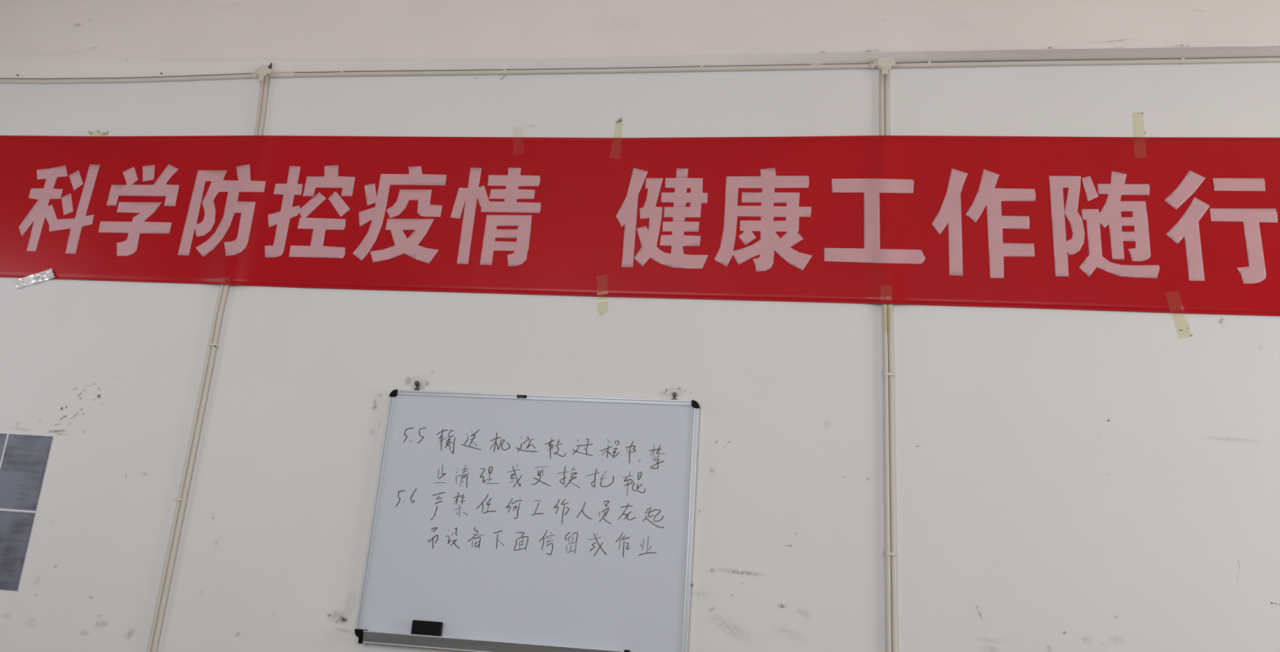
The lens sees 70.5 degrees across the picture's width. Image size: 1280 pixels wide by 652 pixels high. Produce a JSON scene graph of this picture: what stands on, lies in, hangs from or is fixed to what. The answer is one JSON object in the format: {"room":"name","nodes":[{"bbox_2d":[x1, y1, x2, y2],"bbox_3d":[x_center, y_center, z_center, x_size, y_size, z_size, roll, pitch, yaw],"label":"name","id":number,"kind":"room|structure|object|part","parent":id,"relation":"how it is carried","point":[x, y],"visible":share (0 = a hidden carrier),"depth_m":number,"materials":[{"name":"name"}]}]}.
{"room":"factory workshop","nodes":[
{"label":"factory workshop","id":0,"kind":"room"},
{"bbox_2d":[0,62,1279,651],"bbox_3d":[0.502,0.401,3.416,9.200,4.350,0.241,2,-17,9],"label":"wall","id":1,"kind":"structure","parent":0,"point":[1067,480],"depth_m":3.42,"materials":[{"name":"paint"}]},
{"bbox_2d":[0,433,53,591],"bbox_3d":[-2.784,0.726,3.655,0.798,0.612,0.002,2,-17,9],"label":"poster","id":2,"kind":"object","parent":1,"relation":"attached to","point":[24,458],"visible":1,"depth_m":3.63,"materials":[{"name":"white paper"}]},
{"bbox_3d":[-2.882,0.576,3.714,0.574,0.302,0.001,2,-17,9],"label":"print panel","id":3,"kind":"part","parent":2,"relation":"part of","materials":[{"name":"grey paper"}]},
{"bbox_3d":[-2.592,0.879,3.580,0.383,0.300,0.001,2,-17,9],"label":"print panel","id":4,"kind":"part","parent":2,"relation":"part of","materials":[{"name":"grey paper"}]},
{"bbox_3d":[-2.494,0.588,3.655,0.210,0.299,0.001,2,-17,9],"label":"print panel","id":5,"kind":"part","parent":2,"relation":"part of","materials":[{"name":"grey paper"}]},
{"bbox_2d":[146,75,269,651],"bbox_3d":[-1.763,0.299,3.631,0.068,2.958,0.023,2,-17,9],"label":"conduit","id":6,"kind":"object","parent":1,"relation":"attached to","point":[181,500],"visible":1,"depth_m":3.57,"materials":[{"name":"paint"}]},
{"bbox_2d":[254,65,273,82],"bbox_3d":[-1.687,-1.129,4.056,0.081,0.079,0.030,2,-17,9],"label":"junction box","id":7,"kind":"object","parent":1,"relation":"attached to","point":[262,71],"visible":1,"depth_m":4.04,"materials":[{"name":"paint"}]},
{"bbox_3d":[-1.688,-1.144,4.048,0.053,0.053,0.004,2,-17,9],"label":"lid","id":8,"kind":"part","parent":7,"relation":"part of","materials":[{"name":"paint"}]},
{"bbox_2d":[413,381,419,390],"bbox_3d":[-0.868,0.232,3.525,0.020,0.036,0.022,2,-17,9],"label":"screw","id":9,"kind":"object","parent":1,"relation":"attached to","point":[416,383],"visible":1,"depth_m":3.52,"materials":[{"name":"metal"}]},
{"bbox_2d":[354,389,699,651],"bbox_3d":[-0.407,0.705,3.295,1.207,0.937,0.057,2,-17,9],"label":"whiteboard","id":10,"kind":"object","parent":1,"relation":"attached to","point":[509,522],"visible":1,"depth_m":3.30,"materials":[{"name":"plastic"}]},
{"bbox_3d":[-0.989,0.687,3.401,0.021,0.875,0.021,2,-17,9],"label":"frame rail","id":11,"kind":"part","parent":10,"relation":"part of","materials":[{"name":"metal"}]},
{"bbox_2d":[410,620,443,636],"bbox_3d":[-0.759,1.077,3.226,0.105,0.050,0.029,2,-17,9],"label":"eraser","id":12,"kind":"object","parent":10,"relation":"on","point":[419,627],"visible":1,"depth_m":3.21,"materials":[{"name":"black plastic"}]},
{"bbox_2d":[358,629,630,651],"bbox_3d":[-0.519,1.126,3.181,0.974,0.051,0.056,2,-17,9],"label":"tray","id":13,"kind":"object","parent":10,"relation":"on","point":[450,639],"depth_m":3.18,"materials":[{"name":"metal"}]},
{"bbox_3d":[-0.450,0.268,3.443,0.037,0.012,0.004,2,-17,9],"label":"name plate","id":14,"kind":"part","parent":10,"relation":"part of","materials":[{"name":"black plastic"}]},
{"bbox_3d":[-0.374,0.273,3.442,1.163,0.022,0.021,2,-17,9],"label":"frame rail","id":15,"kind":"part","parent":10,"relation":"part of","materials":[{"name":"metal"}]},
{"bbox_3d":[0.182,0.716,3.226,0.021,0.875,0.021,2,-17,9],"label":"frame rail","id":16,"kind":"part","parent":10,"relation":"part of","materials":[{"name":"metal"}]},
{"bbox_2d":[0,135,1279,315],"bbox_3d":[-0.505,-0.464,3.688,6.882,0.755,0.034,2,-17,9],"label":"banner","id":17,"kind":"object","parent":1,"relation":"attached to","point":[1150,224],"depth_m":3.59,"materials":[{"name":"red fabric"}]},
{"bbox_3d":[-2.613,-0.206,3.909,0.200,0.094,0.016,0,-17,13],"label":"tape strip","id":18,"kind":"part","parent":17,"relation":"part of","materials":[{"name":"clear plastic"}]},
{"bbox_2d":[0,0,1279,79],"bbox_3d":[0.355,-1.402,3.797,9.700,0.707,0.133,2,-17,9],"label":"ceiling","id":19,"kind":"structure","parent":1,"relation":"attached to","point":[91,39],"depth_m":3.87,"materials":[{"name":"white paint"}]},
{"bbox_2d":[0,56,1279,83],"bbox_3d":[-0.474,-1.091,3.878,7.067,0.049,0.023,2,-17,9],"label":"conduit","id":20,"kind":"object","parent":1,"relation":"attached to","point":[928,64],"visible":1,"depth_m":3.79,"materials":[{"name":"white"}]},
{"bbox_2d":[671,391,676,399],"bbox_3d":[0.128,0.263,3.374,0.020,0.033,0.022,2,-17,9],"label":"screw","id":21,"kind":"object","parent":1,"relation":"attached to","point":[674,393],"visible":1,"depth_m":3.37,"materials":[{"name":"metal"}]},
{"bbox_2d":[873,57,895,75],"bbox_3d":[0.986,-1.049,3.651,0.085,0.084,0.030,2,-17,9],"label":"junction box","id":22,"kind":"object","parent":1,"relation":"attached to","point":[884,64],"visible":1,"depth_m":3.64,"materials":[{"name":"paint"}]},
{"bbox_3d":[0.985,-1.063,3.643,0.059,0.059,0.004,2,-17,9],"label":"lid","id":23,"kind":"part","parent":22,"relation":"part of","materials":[{"name":"paint"}]},
{"bbox_2d":[880,70,897,651],"bbox_3d":[0.898,0.255,3.267,0.048,2.684,0.022,2,-17,9],"label":"conduit","id":24,"kind":"object","parent":1,"relation":"attached to","point":[891,553],"visible":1,"depth_m":3.20,"materials":[{"name":"paint"}]}
]}

